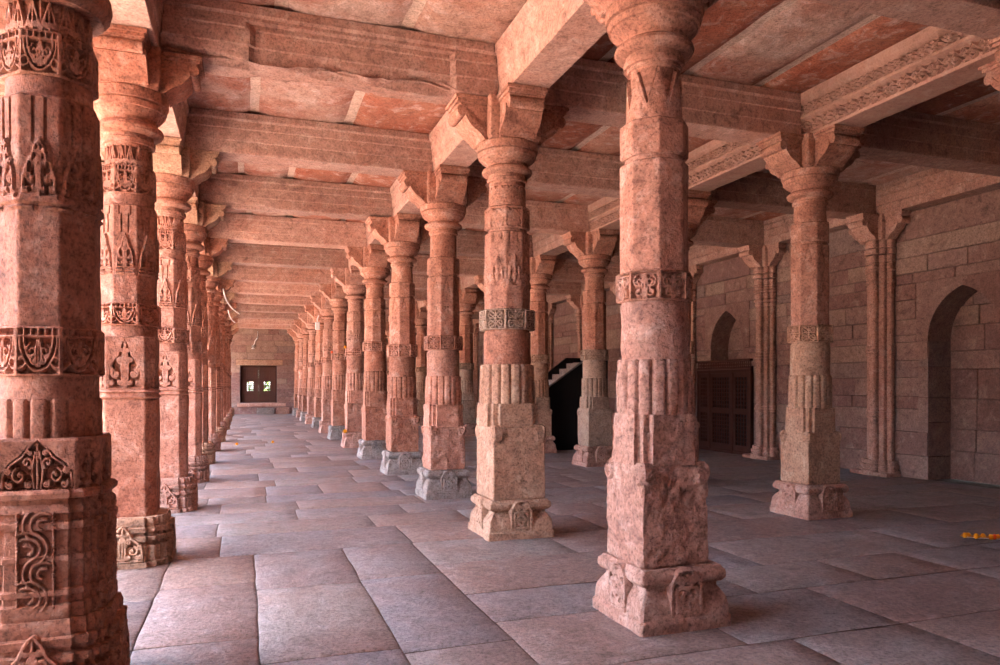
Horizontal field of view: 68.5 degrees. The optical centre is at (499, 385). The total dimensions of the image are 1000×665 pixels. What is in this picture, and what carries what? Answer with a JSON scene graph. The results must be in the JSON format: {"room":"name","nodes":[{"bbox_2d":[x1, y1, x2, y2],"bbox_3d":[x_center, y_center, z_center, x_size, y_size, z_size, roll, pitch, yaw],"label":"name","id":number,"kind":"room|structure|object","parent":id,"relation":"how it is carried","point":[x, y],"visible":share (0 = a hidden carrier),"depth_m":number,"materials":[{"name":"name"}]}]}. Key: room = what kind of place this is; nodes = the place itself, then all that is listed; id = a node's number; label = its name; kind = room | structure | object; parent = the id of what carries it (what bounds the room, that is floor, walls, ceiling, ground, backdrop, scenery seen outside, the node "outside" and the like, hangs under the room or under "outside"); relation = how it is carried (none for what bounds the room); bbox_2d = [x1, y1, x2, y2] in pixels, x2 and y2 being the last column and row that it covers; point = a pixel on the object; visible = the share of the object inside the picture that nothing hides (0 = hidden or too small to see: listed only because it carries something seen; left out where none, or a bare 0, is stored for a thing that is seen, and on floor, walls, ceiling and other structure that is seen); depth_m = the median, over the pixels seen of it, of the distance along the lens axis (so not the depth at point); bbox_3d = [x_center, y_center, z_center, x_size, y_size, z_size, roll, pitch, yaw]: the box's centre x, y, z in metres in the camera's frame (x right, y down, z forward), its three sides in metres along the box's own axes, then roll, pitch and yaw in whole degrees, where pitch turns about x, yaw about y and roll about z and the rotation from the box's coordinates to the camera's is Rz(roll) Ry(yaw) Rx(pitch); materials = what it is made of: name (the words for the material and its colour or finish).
{"room":"mosque","nodes":[
{"label":"mosque","id":0,"kind":"room"},
{"bbox_2d":[230,328,426,413],"bbox_3d":[-11.740,-0.968,42.023,16.720,5.136,0.740,0,0,-19],"label":"wall","id":1,"kind":"structure","parent":0,"point":[270,344],"depth_m":41.21,"materials":[{"name":"pink stone"}]},
{"bbox_2d":[236,359,285,406],"bbox_3d":[-13.454,-0.134,41.325,2.650,2.637,0.616,0,0,-19],"label":"window","id":2,"kind":"structure","parent":1,"relation":"in","point":[257,371],"depth_m":41.22,"materials":[{"name":"brown wood"}]},
{"bbox_2d":[247,382,252,390],"bbox_3d":[-14.011,0.048,41.162,0.360,0.512,0.022,0,0,-19],"label":"grille","id":3,"kind":"object","parent":2,"relation":"attached to","point":[248,383],"depth_m":41.16,"materials":[{"name":"wood"}]},
{"bbox_2d":[242,367,258,402],"bbox_3d":[-14.006,-0.036,41.148,0.901,2.024,0.077,0,0,-19],"label":"shutter","id":4,"kind":"object","parent":2,"relation":"attached to","point":[249,374],"depth_m":41.15,"materials":[{"name":"brown wood"}]},
{"bbox_2d":[259,367,274,402],"bbox_3d":[-13.152,-0.036,41.444,0.901,2.024,0.077,0,0,-19],"label":"shutter","id":5,"kind":"object","parent":2,"relation":"attached to","point":[266,374],"depth_m":41.42,"materials":[{"name":"brown wood"}]},
{"bbox_2d":[264,382,269,390],"bbox_3d":[-13.157,0.048,41.458,0.360,0.512,0.022,0,0,-19],"label":"grille","id":6,"kind":"object","parent":2,"relation":"attached to","point":[265,383],"depth_m":41.45,"materials":[{"name":"wood"}]},
{"bbox_2d":[0,0,999,234],"bbox_3d":[-3.720,-3.736,19.879,17.040,0.401,47.680,0,0,-19],"label":"ceiling","id":7,"kind":"structure","parent":0,"point":[797,46],"depth_m":8.29,"materials":[{"name":"pink stone"}]},
{"bbox_2d":[116,414,999,664],"bbox_3d":[-4.264,1.692,19.860,18.400,0.199,48.000,0,0,-19],"label":"floor","id":8,"kind":"structure","parent":0,"point":[295,549],"depth_m":6.18,"materials":[{"name":"pink stone"}]},
{"bbox_2d":[0,0,130,664],"bbox_3d":[-2.383,-0.710,3.890,1.031,4.620,1.035,0,0,26],"label":"stone column","id":9,"kind":"structure","parent":8,"relation":"on","point":[61,602],"depth_m":3.70,"materials":[{"name":"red stone"}]},
{"bbox_2d":[93,24,204,569],"bbox_3d":[-3.401,-0.709,6.728,1.207,4.618,1.212,0,0,26],"label":"stone column","id":10,"kind":"structure","parent":8,"relation":"on","point":[139,81],"depth_m":6.53,"materials":[{"name":"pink stone"}]},
{"bbox_2d":[0,16,5,34],"bbox_3d":[-5.125,-3.279,6.132,3.344,0.514,0.553,0,0,-19],"label":"crossbeam","id":11,"kind":"object","parent":10,"relation":"on","point":[2,20],"visible":0.02,"depth_m":6.23,"materials":[{"name":"stone"}]},
{"bbox_2d":[110,0,165,46],"bbox_3d":[-2.846,-3.279,5.325,0.554,0.514,3.017,0,0,-19],"label":"lintel beam","id":12,"kind":"structure","parent":10,"relation":"on","point":[147,14],"depth_m":6.08,"materials":[{"name":"stone"}]},
{"bbox_2d":[160,0,497,104],"bbox_3d":[-1.610,-3.264,7.351,3.233,0.544,0.556,0,0,-19],"label":"crossbeam","id":13,"kind":"object","parent":10,"relation":"on","point":[232,39],"visible":0.95,"depth_m":7.16,"materials":[{"name":"stone"}]},
{"bbox_2d":[153,136,219,513],"bbox_3d":[-4.292,-0.710,9.475,1.206,4.620,1.205,0,0,26],"label":"stone column","id":14,"kind":"structure","parent":8,"relation":"on","point":[178,168],"depth_m":9.28,"materials":[{"name":"stone"}]},
{"bbox_2d":[0,85,104,149],"bbox_3d":[-6.070,-3.279,8.857,3.344,0.515,0.554,0,0,-19],"label":"crossbeam","id":15,"kind":"object","parent":14,"relation":"on","point":[2,87],"visible":0.02,"depth_m":8.66,"materials":[{"name":"stone"}]},
{"bbox_2d":[158,99,189,145],"bbox_3d":[-3.813,-3.279,8.113,0.553,0.515,2.885,0,0,-19],"label":"lintel beam","id":16,"kind":"structure","parent":14,"relation":"on","point":[176,120],"depth_m":8.71,"materials":[{"name":"stone"}]},
{"bbox_2d":[185,107,431,176],"bbox_3d":[-2.555,-3.279,10.076,3.233,0.515,0.554,0,0,-19],"label":"crossbeam","id":17,"kind":"object","parent":14,"relation":"on","point":[237,136],"visible":0.96,"depth_m":9.86,"materials":[{"name":"stone"}]},
{"bbox_2d":[184,197,226,482],"bbox_3d":[-5.253,-0.710,12.287,1.206,4.620,1.205,0,0,26],"label":"stone column","id":18,"kind":"structure","parent":8,"relation":"on","point":[202,217],"depth_m":12.13,"materials":[{"name":"stone"}]},
{"bbox_2d":[192,183,199,199],"bbox_3d":[-4.772,-3.279,10.879,0.554,0.515,2.971,0,0,-19],"label":"lintel beam","id":19,"kind":"structure","parent":18,"relation":"on","point":[197,187],"depth_m":11.78,"materials":[{"name":"stone"}]},
{"bbox_2d":[199,173,392,220],"bbox_3d":[-3.529,-3.272,12.883,3.233,0.529,0.556,0,0,-19],"label":"crossbeam","id":20,"kind":"object","parent":18,"relation":"on","point":[235,191],"visible":0.94,"depth_m":12.67,"materials":[{"name":"stone"}]},
{"bbox_2d":[199,237,227,463],"bbox_3d":[-6.268,-0.709,15.099,1.207,4.618,1.212,0,0,26],"label":"stone column","id":21,"kind":"structure","parent":8,"relation":"on","point":[214,247],"depth_m":15.00,"materials":[{"name":"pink stone"}]},
{"bbox_2d":[206,259,232,450],"bbox_3d":[-7.225,-0.710,17.988,1.206,4.620,1.205,0,0,26],"label":"stone column","id":22,"kind":"structure","parent":8,"relation":"on","point":[217,270],"depth_m":17.86,"materials":[{"name":"stone"}]},
{"bbox_2d":[214,279,234,441],"bbox_3d":[-8.241,-0.709,20.935,1.207,4.618,1.212,0,0,26],"label":"stone column","id":23,"kind":"structure","parent":8,"relation":"on","point":[226,284],"depth_m":20.83,"materials":[{"name":"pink stone"}]},
{"bbox_2d":[218,292,235,434],"bbox_3d":[-9.245,-0.710,23.807,1.206,4.620,1.205,0,0,26],"label":"stone column","id":24,"kind":"structure","parent":8,"relation":"on","point":[229,295],"depth_m":23.73,"materials":[{"name":"stone"}]},
{"bbox_2d":[221,303,236,429],"bbox_3d":[-10.254,-0.709,26.757,1.207,4.618,1.212,0,0,26],"label":"stone column","id":25,"kind":"structure","parent":8,"relation":"on","point":[233,305],"depth_m":26.67,"materials":[{"name":"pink stone"}]},
{"bbox_2d":[224,311,237,424],"bbox_3d":[-11.260,-0.710,29.679,1.206,4.620,1.205,0,0,26],"label":"stone column","id":26,"kind":"structure","parent":8,"relation":"on","point":[233,314],"depth_m":29.60,"materials":[{"name":"stone"}]},
{"bbox_2d":[227,318,237,421],"bbox_3d":[-12.314,-0.709,32.647,1.207,4.618,1.212,0,0,26],"label":"stone column","id":27,"kind":"structure","parent":8,"relation":"on","point":[235,320],"depth_m":32.59,"materials":[{"name":"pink stone"}]},
{"bbox_2d":[228,323,238,418],"bbox_3d":[-13.347,-0.710,35.577,1.206,4.620,1.205,0,0,26],"label":"stone column","id":28,"kind":"structure","parent":8,"relation":"on","point":[233,327],"depth_m":35.53,"materials":[{"name":"stone"}]},
{"bbox_2d":[229,328,238,415],"bbox_3d":[-14.315,-0.709,38.388,1.207,4.618,1.212,0,0,26],"label":"stone column","id":29,"kind":"structure","parent":8,"relation":"on","point":[236,330],"depth_m":38.33,"materials":[{"name":"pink stone"}]},
{"bbox_2d":[237,324,290,328],"bbox_3d":[-12.584,-3.279,38.988,3.233,0.514,0.554,0,0,-19],"label":"crossbeam","id":30,"kind":"object","parent":29,"relation":"on","point":[250,326],"visible":0.41,"depth_m":38.85,"materials":[{"name":"stone"}]},
{"bbox_2d":[257,408,273,413],"bbox_3d":[-13.051,1.424,40.877,0.937,0.352,0.498,0,0,-19],"label":"step stone","id":31,"kind":"structure","parent":8,"relation":"on","point":[259,410],"depth_m":40.64,"materials":[{"name":"grey stone"}]},
{"bbox_2d":[275,407,288,413],"bbox_3d":[-12.228,1.400,41.251,0.752,0.400,0.336,0,0,-19],"label":"stone ledge","id":32,"kind":"object","parent":8,"relation":"on","point":[279,410],"visible":0.97,"depth_m":41.10,"materials":[{"name":"stone"}]},
{"bbox_2d":[287,329,298,414],"bbox_3d":[-10.840,-0.710,39.593,1.210,4.619,1.207,0,0,25],"label":"stone column","id":33,"kind":"structure","parent":8,"relation":"on","point":[291,333],"depth_m":39.36,"materials":[{"name":"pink stone"}]},
{"bbox_2d":[290,325,303,417],"bbox_3d":[-9.862,-0.710,36.781,1.206,4.621,1.208,0,0,26],"label":"stone column","id":34,"kind":"structure","parent":8,"relation":"on","point":[294,328],"depth_m":36.55,"materials":[{"name":"stone"}]},
{"bbox_2d":[236,318,293,324],"bbox_3d":[-11.608,-3.279,36.176,3.233,0.515,0.556,0,0,-19],"label":"crossbeam","id":35,"kind":"object","parent":34,"relation":"on","point":[240,320],"visible":0.38,"depth_m":36.00,"materials":[{"name":"stone"}]},
{"bbox_2d":[293,319,308,420],"bbox_3d":[-8.863,-0.710,33.844,1.210,4.619,1.207,0,0,25],"label":"stone column","id":36,"kind":"structure","parent":8,"relation":"on","point":[301,325],"depth_m":33.60,"materials":[{"name":"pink stone"}]},
{"bbox_2d":[235,312,298,319],"bbox_3d":[-10.592,-3.279,33.246,3.232,0.514,0.553,0,0,-19],"label":"crossbeam","id":37,"kind":"object","parent":36,"relation":"on","point":[247,315],"visible":0.48,"depth_m":33.11,"materials":[{"name":"stone"}]},
{"bbox_2d":[298,313,316,423],"bbox_3d":[-7.832,-0.710,30.863,1.206,4.621,1.208,0,0,26],"label":"stone column","id":38,"kind":"structure","parent":8,"relation":"on","point":[306,318],"depth_m":30.63,"materials":[{"name":"stone"}]},
{"bbox_2d":[233,304,306,313],"bbox_3d":[-9.559,-3.279,30.267,3.232,0.514,0.552,0,0,-19],"label":"crossbeam","id":39,"kind":"object","parent":38,"relation":"on","point":[240,307],"visible":0.48,"depth_m":30.10,"materials":[{"name":"stone"}]},
{"bbox_2d":[304,305,323,427],"bbox_3d":[-6.795,-0.710,27.957,1.210,4.619,1.207,0,0,25],"label":"stone column","id":40,"kind":"structure","parent":8,"relation":"on","point":[313,311],"depth_m":27.71,"materials":[{"name":"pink stone"}]},
{"bbox_2d":[229,294,313,305],"bbox_3d":[-8.546,-3.279,27.349,3.233,0.514,0.556,0,0,-19],"label":"crossbeam","id":41,"kind":"object","parent":40,"relation":"on","point":[239,298],"visible":0.53,"depth_m":27.17,"materials":[{"name":"stone"}]},
{"bbox_2d":[363,299,417,308],"bbox_3d":[-4.967,-3.279,28.591,3.482,0.514,0.553,0,0,-19],"label":"crossbeam","id":42,"kind":"object","parent":40,"relation":"on","point":[386,301],"visible":0.05,"depth_m":28.58,"materials":[{"name":"stone"}]},
{"bbox_2d":[310,296,333,432],"bbox_3d":[-5.808,-0.710,24.995,1.206,4.621,1.208,0,0,26],"label":"stone column","id":43,"kind":"structure","parent":8,"relation":"on","point":[322,303],"depth_m":24.77,"materials":[{"name":"stone"}]},
{"bbox_2d":[227,281,323,296],"bbox_3d":[-7.524,-3.279,24.402,3.232,0.515,0.553,0,0,-19],"label":"crossbeam","id":44,"kind":"object","parent":43,"relation":"on","point":[256,288],"visible":0.64,"depth_m":24.24,"materials":[{"name":"stone"}]},
{"bbox_2d":[364,288,426,300],"bbox_3d":[-3.945,-3.279,25.643,3.482,0.514,0.555,0,0,-19],"label":"crossbeam","id":45,"kind":"object","parent":43,"relation":"on","point":[420,295],"visible":0.11,"depth_m":25.79,"materials":[{"name":"stone"}]},
{"bbox_2d":[318,282,347,439],"bbox_3d":[-4.812,-0.710,22.124,1.210,4.619,1.207,0,0,25],"label":"stone column","id":46,"kind":"structure","parent":8,"relation":"on","point":[334,292],"depth_m":21.90,"materials":[{"name":"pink stone"}]},
{"bbox_2d":[220,265,333,284],"bbox_3d":[-6.528,-3.279,21.529,3.232,0.514,0.554,0,0,-19],"label":"crossbeam","id":47,"kind":"object","parent":46,"relation":"on","point":[239,273],"visible":0.77,"depth_m":21.35,"materials":[{"name":"stone"}]},
{"bbox_2d":[330,266,365,447],"bbox_3d":[-3.776,-0.710,19.179,1.206,4.621,1.208,0,0,26],"label":"stone column","id":48,"kind":"structure","parent":8,"relation":"on","point":[350,279],"depth_m":18.96,"materials":[{"name":"stone"}]},
{"bbox_2d":[214,242,347,269],"bbox_3d":[-5.506,-3.279,18.582,3.232,0.514,0.554,0,0,-19],"label":"crossbeam","id":49,"kind":"object","parent":48,"relation":"on","point":[248,254],"visible":0.91,"depth_m":18.39,"materials":[{"name":"stone"}]},
{"bbox_2d":[345,244,391,458],"bbox_3d":[-2.779,-0.710,16.309,1.210,4.619,1.207,0,0,25],"label":"stone column","id":50,"kind":"structure","parent":8,"relation":"on","point":[373,265],"depth_m":16.09,"materials":[{"name":"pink stone"}]},
{"bbox_2d":[208,213,366,248],"bbox_3d":[-4.509,-3.279,15.710,3.232,0.514,0.556,0,0,-19],"label":"crossbeam","id":51,"kind":"object","parent":50,"relation":"on","point":[237,228],"visible":0.97,"depth_m":15.51,"materials":[{"name":"stone"}]},
{"bbox_2d":[418,230,532,257],"bbox_3d":[-0.930,-3.279,16.952,3.482,0.514,0.552,0,0,-19],"label":"crossbeam","id":52,"kind":"object","parent":50,"relation":"on","point":[469,243],"visible":0.2,"depth_m":16.81,"materials":[{"name":"stone"}]},
{"bbox_2d":[385,322,389,397],"bbox_3d":[-5.163,-0.710,35.128,1.206,4.621,1.209,0,0,26],"label":"stone column","id":53,"kind":"structure","parent":8,"relation":"on","point":[387,323],"depth_m":34.95,"materials":[{"name":"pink stone"}]},
{"bbox_2d":[366,213,429,474],"bbox_3d":[-1.798,-0.710,13.484,1.206,4.620,1.205,0,0,26],"label":"stone column","id":54,"kind":"structure","parent":8,"relation":"on","point":[401,235],"depth_m":13.27,"materials":[{"name":"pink stone"}]},
{"bbox_2d":[364,221,381,245],"bbox_3d":[-2.289,-3.279,14.897,0.552,0.514,2.992,0,0,-19],"label":"lintel beam","id":55,"kind":"structure","parent":54,"relation":"on","point":[370,238],"depth_m":15.72,"materials":[{"name":"stone"}]},
{"bbox_2d":[420,196,588,234],"bbox_3d":[0.051,-3.279,14.125,3.482,0.514,0.553,0,0,-19],"label":"crossbeam","id":56,"kind":"object","parent":54,"relation":"on","point":[545,217],"visible":0.42,"depth_m":14.20,"materials":[{"name":"stone"}]},
{"bbox_2d":[415,308,427,425],"bbox_3d":[-3.119,-0.710,29.232,1.208,4.620,1.205,0,0,26],"label":"stone column","id":57,"kind":"structure","parent":8,"relation":"on","point":[421,314],"depth_m":29.01,"materials":[{"name":"stone"}]},
{"bbox_2d":[397,164,486,499],"bbox_3d":[-0.824,-0.710,10.676,1.206,4.621,1.209,0,0,26],"label":"stone column","id":58,"kind":"structure","parent":8,"relation":"on","point":[442,195],"depth_m":10.46,"materials":[{"name":"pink stone"}]},
{"bbox_2d":[390,179,420,216],"bbox_3d":[-1.310,-3.279,12.080,0.551,0.514,2.971,0,0,-19],"label":"lintel beam","id":59,"kind":"structure","parent":58,"relation":"on","point":[400,202],"depth_m":12.69,"materials":[{"name":"stone"}]},
{"bbox_2d":[429,111,477,170],"bbox_3d":[-0.351,-3.279,9.313,0.556,0.514,2.885,0,0,-19],"label":"lintel beam","id":60,"kind":"structure","parent":58,"relation":"on","point":[447,147],"depth_m":9.75,"materials":[{"name":"stone"}]},
{"bbox_2d":[468,147,623,197],"bbox_3d":[1.025,-3.279,11.316,3.482,0.514,0.556,0,0,-19],"label":"crossbeam","id":61,"kind":"object","parent":58,"relation":"on","point":[553,170],"visible":0.41,"depth_m":11.14,"materials":[{"name":"stone"}]},
{"bbox_2d":[459,288,483,435],"bbox_3d":[-1.100,-0.710,23.412,1.210,4.620,1.207,0,0,26],"label":"stone column","id":62,"kind":"structure","parent":8,"relation":"on","point":[468,297],"depth_m":23.20,"materials":[{"name":"stone"}]},
{"bbox_2d":[384,273,460,289],"bbox_3d":[-2.948,-3.279,22.771,3.482,0.515,0.555,0,0,-19],"label":"crossbeam","id":63,"kind":"object","parent":62,"relation":"on","point":[420,280],"visible":0.13,"depth_m":22.70,"materials":[{"name":"stone"}]},
{"bbox_2d":[473,275,484,291],"bbox_3d":[-0.078,-0.710,20.464,1.210,4.620,1.207,0,0,26],"label":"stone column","id":64,"kind":"structure","parent":8,"relation":"on","point":[479,279],"depth_m":20.18,"materials":[{"name":"stone"}]},
{"bbox_2d":[390,254,484,276],"bbox_3d":[-1.926,-3.279,19.823,3.482,0.514,0.553,0,0,-19],"label":"crossbeam","id":65,"kind":"object","parent":64,"relation":"on","point":[469,266],"visible":0.26,"depth_m":19.92,"materials":[{"name":"stone"}]},
{"bbox_2d":[460,276,477,288],"bbox_3d":[-0.588,-3.279,21.939,0.554,0.514,3.120,0,0,-19],"label":"lintel beam","id":66,"kind":"structure","parent":64,"relation":"on","point":[466,282],"depth_m":22.60,"materials":[{"name":"stone"}]},
{"bbox_2d":[551,262,619,283],"bbox_3d":[1.899,-3.279,21.149,3.751,0.514,0.553,0,0,-19],"label":"crossbeam","id":67,"kind":"object","parent":64,"relation":"on","point":[571,272],"visible":0.29,"depth_m":21.04,"materials":[{"name":"stone"}]},
{"bbox_2d":[445,82,568,541],"bbox_3d":[0.078,-0.710,7.970,1.206,4.619,1.209,0,0,26],"label":"stone column","id":68,"kind":"structure","parent":8,"relation":"on","point":[506,130],"depth_m":7.73,"materials":[{"name":"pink stone"}]},
{"bbox_2d":[494,0,605,92],"bbox_3d":[0.616,-3.279,6.526,0.554,0.514,3.016,0,0,-19],"label":"lintel beam","id":69,"kind":"structure","parent":68,"relation":"on","point":[545,38],"depth_m":6.73,"materials":[{"name":"stone"}]},
{"bbox_2d":[543,58,800,144],"bbox_3d":[1.970,-3.279,8.592,3.482,0.515,0.554,0,0,-19],"label":"crossbeam","id":70,"kind":"object","parent":68,"relation":"on","point":[593,91],"visible":0.61,"depth_m":8.49,"materials":[{"name":"stone"}]},
{"bbox_2d":[529,255,565,452],"bbox_3d":[0.919,-0.710,17.592,1.208,4.620,1.205,0,0,26],"label":"stone column","id":71,"kind":"structure","parent":8,"relation":"on","point":[542,267],"depth_m":17.38,"materials":[{"name":"stone"}]},
{"bbox_2d":[548,358,607,449],"bbox_3d":[1.644,0.440,18.708,1.992,2.320,0.928,0,0,-19],"label":"doorway","id":72,"kind":"structure","parent":8,"relation":"on","point":[565,379],"depth_m":18.27,"materials":[{"name":"grey stone"}]},
{"bbox_2d":[561,229,619,466],"bbox_3d":[1.899,-0.710,14.765,1.210,4.620,1.207,0,0,26],"label":"stone column","id":73,"kind":"structure","parent":8,"relation":"on","point":[594,250],"depth_m":14.55,"materials":[{"name":"stone"}]},
{"bbox_2d":[532,233,567,256],"bbox_3d":[1.410,-3.279,16.180,0.555,0.515,2.993,0,0,-19],"label":"lintel beam","id":74,"kind":"structure","parent":73,"relation":"on","point":[543,244],"depth_m":16.61,"materials":[{"name":"stone"}]},
{"bbox_2d":[583,0,730,636],"bbox_3d":[1.067,-0.711,5.087,1.206,4.621,1.213,0,0,26],"label":"stone column","id":75,"kind":"structure","parent":8,"relation":"on","point":[659,578],"depth_m":4.88,"materials":[{"name":"stone"}]},
{"bbox_2d":[808,0,999,38],"bbox_3d":[2.958,-3.279,5.743,3.482,0.514,0.552,0,0,-19],"label":"crossbeam","id":76,"kind":"object","parent":75,"relation":"on","point":[980,18],"visible":1,"depth_m":5.94,"materials":[{"name":"stone"}]},
{"bbox_2d":[687,190,716,460],"bbox_3d":[2.873,-0.710,11.959,1.206,4.621,1.209,0,0,26],"label":"stone column","id":77,"kind":"structure","parent":8,"relation":"on","point":[700,208],"depth_m":11.69,"materials":[{"name":"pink stone"}]},
{"bbox_2d":[588,197,619,231],"bbox_3d":[2.386,-3.279,13.362,0.558,0.514,2.972,0,0,-19],"label":"lintel beam","id":78,"kind":"structure","parent":77,"relation":"on","point":[604,213],"depth_m":13.91,"materials":[{"name":"stone"}]},
{"bbox_2d":[685,140,765,191],"bbox_3d":[3.346,-3.279,10.596,0.560,0.514,2.886,0,0,-19],"label":"lintel beam","id":79,"kind":"structure","parent":77,"relation":"on","point":[714,164],"depth_m":10.57,"materials":[{"name":"stone"}]},
{"bbox_2d":[707,172,875,218],"bbox_3d":[4.849,-3.279,12.644,3.750,0.514,0.552,0,0,-19],"label":"crossbeam","id":80,"kind":"object","parent":77,"relation":"on","point":[757,191],"visible":0.57,"depth_m":12.40,"materials":[{"name":"stone"}]},
{"bbox_2d":[696,359,753,454],"bbox_3d":[5.345,0.496,17.557,0.120,2.208,2.088,0,0,-19],"label":"door","id":81,"kind":"structure","parent":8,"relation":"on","point":[725,395],"depth_m":17.48,"materials":[{"name":"brown wood"}]},
{"bbox_2d":[756,124,863,519],"bbox_3d":[3.855,-0.710,9.127,1.208,4.620,1.205,0,0,26],"label":"stone column","id":82,"kind":"structure","parent":8,"relation":"on","point":[807,165],"depth_m":8.92,"materials":[{"name":"stone"}]},
{"bbox_2d":[801,26,997,134],"bbox_3d":[4.313,-3.279,7.809,0.561,0.515,3.016,0,0,-19],"label":"lintel beam","id":83,"kind":"structure","parent":82,"relation":"on","point":[932,62],"depth_m":7.70,"materials":[{"name":"stone"}]},
{"bbox_2d":[858,110,999,176],"bbox_3d":[5.794,-3.279,9.918,3.751,0.514,0.556,0,0,-19],"label":"crossbeam","id":84,"kind":"object","parent":82,"relation":"on","point":[902,137],"visible":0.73,"depth_m":9.70,"materials":[{"name":"stone"}]},
{"bbox_2d":[960,532,999,539],"bbox_3d":[5.075,1.569,7.633,0.502,0.055,0.113,0,0,21],"label":"marigold garland","id":85,"kind":"object","parent":8,"relation":"on","point":[964,535],"visible":1,"depth_m":7.64,"materials":[{"name":"orange plant"}]},
{"bbox_2d":[978,36,999,90],"bbox_3d":[4.949,-0.710,6.432,1.208,4.620,1.205,0,0,26],"label":"stone column","id":86,"kind":"structure","parent":8,"relation":"on","point":[992,69],"depth_m":6.83,"materials":[{"name":"stone"}]},
{"bbox_3d":[-4.129,-0.710,32.150,1.270,4.620,1.271,0,0,-19],"label":"stone column","id":87,"kind":"structure","parent":8,"relation":"on","visible":0},
{"bbox_2d":[459,312,478,318],"bbox_3d":[-2.155,-3.279,32.835,3.751,0.514,0.555,0,0,-19],"label":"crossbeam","id":88,"kind":"object","parent":87,"relation":"on","point":[475,315],"visible":0.07,"depth_m":32.99,"materials":[{"name":"stone"}]},
{"bbox_3d":[0.558,-0.714,30.507,0.644,4.627,1.237,0,0,-19],"label":"pilaster","id":89,"kind":"object","parent":8,"relation":"on","visible":0},
{"bbox_2d":[472,303,483,311],"bbox_3d":[-1.143,-3.279,29.918,3.750,0.514,0.553,0,0,-19],"label":"crossbeam","id":90,"kind":"object","parent":89,"relation":"on","point":[479,306],"visible":0.06,"depth_m":29.81,"materials":[{"name":"stone"}]},
{"bbox_2d":[475,189,999,484],"bbox_3d":[4.198,-0.706,22.286,0.821,4.611,47.040,0,0,-19],"label":"wall","id":91,"kind":"structure","parent":0,"point":[947,288],"depth_m":12.62,"materials":[{"name":"pink stone"}]},
{"bbox_2d":[472,324,478,417],"bbox_3d":[-1.487,-0.714,36.403,0.644,4.627,1.237,0,0,-19],"label":"pilaster","id":92,"kind":"object","parent":91,"relation":"attached to","point":[475,326],"visible":0.66,"depth_m":36.24,"materials":[{"name":"stone"}]},
{"bbox_2d":[547,303,556,371],"bbox_3d":[1.580,-0.714,27.559,0.644,4.627,1.237,0,0,-19],"label":"pilaster","id":93,"kind":"object","parent":91,"relation":"attached to","point":[551,307],"visible":0.26,"depth_m":27.39,"materials":[{"name":"stone"}]},
{"bbox_2d":[566,295,583,357],"bbox_3d":[2.576,-0.714,24.687,0.644,4.627,1.237,0,0,-19],"label":"pilaster","id":94,"kind":"object","parent":91,"relation":"attached to","point":[576,301],"visible":0.34,"depth_m":24.61,"materials":[{"name":"stone"}]},
{"bbox_2d":[477,281,580,295],"bbox_3d":[0.876,-3.279,24.098,3.750,0.515,0.553,0,0,-19],"label":"crossbeam","id":95,"kind":"object","parent":94,"relation":"on","point":[558,288],"visible":0.3,"depth_m":24.31,"materials":[{"name":"stone"}]},
{"bbox_2d":[546,295,566,303],"bbox_3d":[2.352,-3.279,26.219,0.553,0.514,3.040,0,0,-19],"label":"lintel beam","id":96,"kind":"structure","parent":94,"relation":"on","point":[550,299],"depth_m":26.72,"materials":[{"name":"stone"}]},
{"bbox_2d":[609,282,620,316],"bbox_3d":[3.599,-0.714,21.740,0.644,4.627,1.237,0,0,-19],"label":"pilaster","id":97,"kind":"object","parent":91,"relation":"attached to","point":[613,285],"visible":0.02,"depth_m":21.68,"materials":[{"name":"stone"}]},
{"bbox_2d":[581,282,610,294],"bbox_3d":[3.364,-3.279,23.310,0.555,0.515,3.121,0,0,-19],"label":"lintel beam","id":98,"kind":"structure","parent":97,"relation":"on","point":[606,286],"depth_m":24.25,"materials":[{"name":"stone"}]},
{"bbox_2d":[688,264,703,407],"bbox_3d":[4.595,-0.714,18.868,0.644,4.627,1.237,0,0,-19],"label":"pilaster","id":99,"kind":"object","parent":91,"relation":"attached to","point":[696,270],"visible":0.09,"depth_m":18.69,"materials":[{"name":"stone"}]},
{"bbox_2d":[556,250,619,265],"bbox_3d":[2.895,-3.279,18.277,3.751,0.514,0.553,0,0,-19],"label":"crossbeam","id":100,"kind":"object","parent":99,"relation":"on","point":[568,256],"visible":0.11,"depth_m":17.77,"materials":[{"name":"stone"}]},
{"bbox_2d":[737,242,786,460],"bbox_3d":[5.576,-0.714,16.041,0.644,4.627,1.237,0,0,-19],"label":"pilaster","id":101,"kind":"object","parent":91,"relation":"attached to","point":[764,260],"visible":1,"depth_m":15.95,"materials":[{"name":"stone"}]},
{"bbox_2d":[617,216,763,247],"bbox_3d":[3.875,-3.279,15.451,3.751,0.514,0.553,0,0,-19],"label":"crossbeam","id":102,"kind":"object","parent":101,"relation":"on","point":[715,231],"visible":0.45,"depth_m":15.58,"materials":[{"name":"stone"}]},
{"bbox_2d":[688,245,739,265],"bbox_3d":[5.362,-3.279,17.550,0.552,0.514,2.992,0,0,-19],"label":"lintel beam","id":103,"kind":"structure","parent":101,"relation":"on","point":[704,255],"depth_m":17.81,"materials":[{"name":"stone"}]},
{"bbox_2d":[846,209,911,477],"bbox_3d":[6.586,-0.714,13.128,0.644,4.627,1.237,0,0,-19],"label":"pilaster","id":104,"kind":"object","parent":91,"relation":"attached to","point":[878,233],"visible":1,"depth_m":13.03,"materials":[{"name":"stone"}]},
{"bbox_2d":[764,214,849,244],"bbox_3d":[6.337,-3.279,14.733,0.553,0.514,2.972,0,0,-19],"label":"lintel beam","id":105,"kind":"structure","parent":104,"relation":"on","point":[778,229],"depth_m":15.32,"materials":[{"name":"stone"}]},
{"bbox_2d":[876,168,999,213],"bbox_3d":[7.297,-3.279,11.966,0.554,0.514,2.886,0,0,-19],"label":"lintel beam","id":106,"kind":"structure","parent":104,"relation":"on","point":[930,187],"depth_m":12.05,"materials":[{"name":"stone"}]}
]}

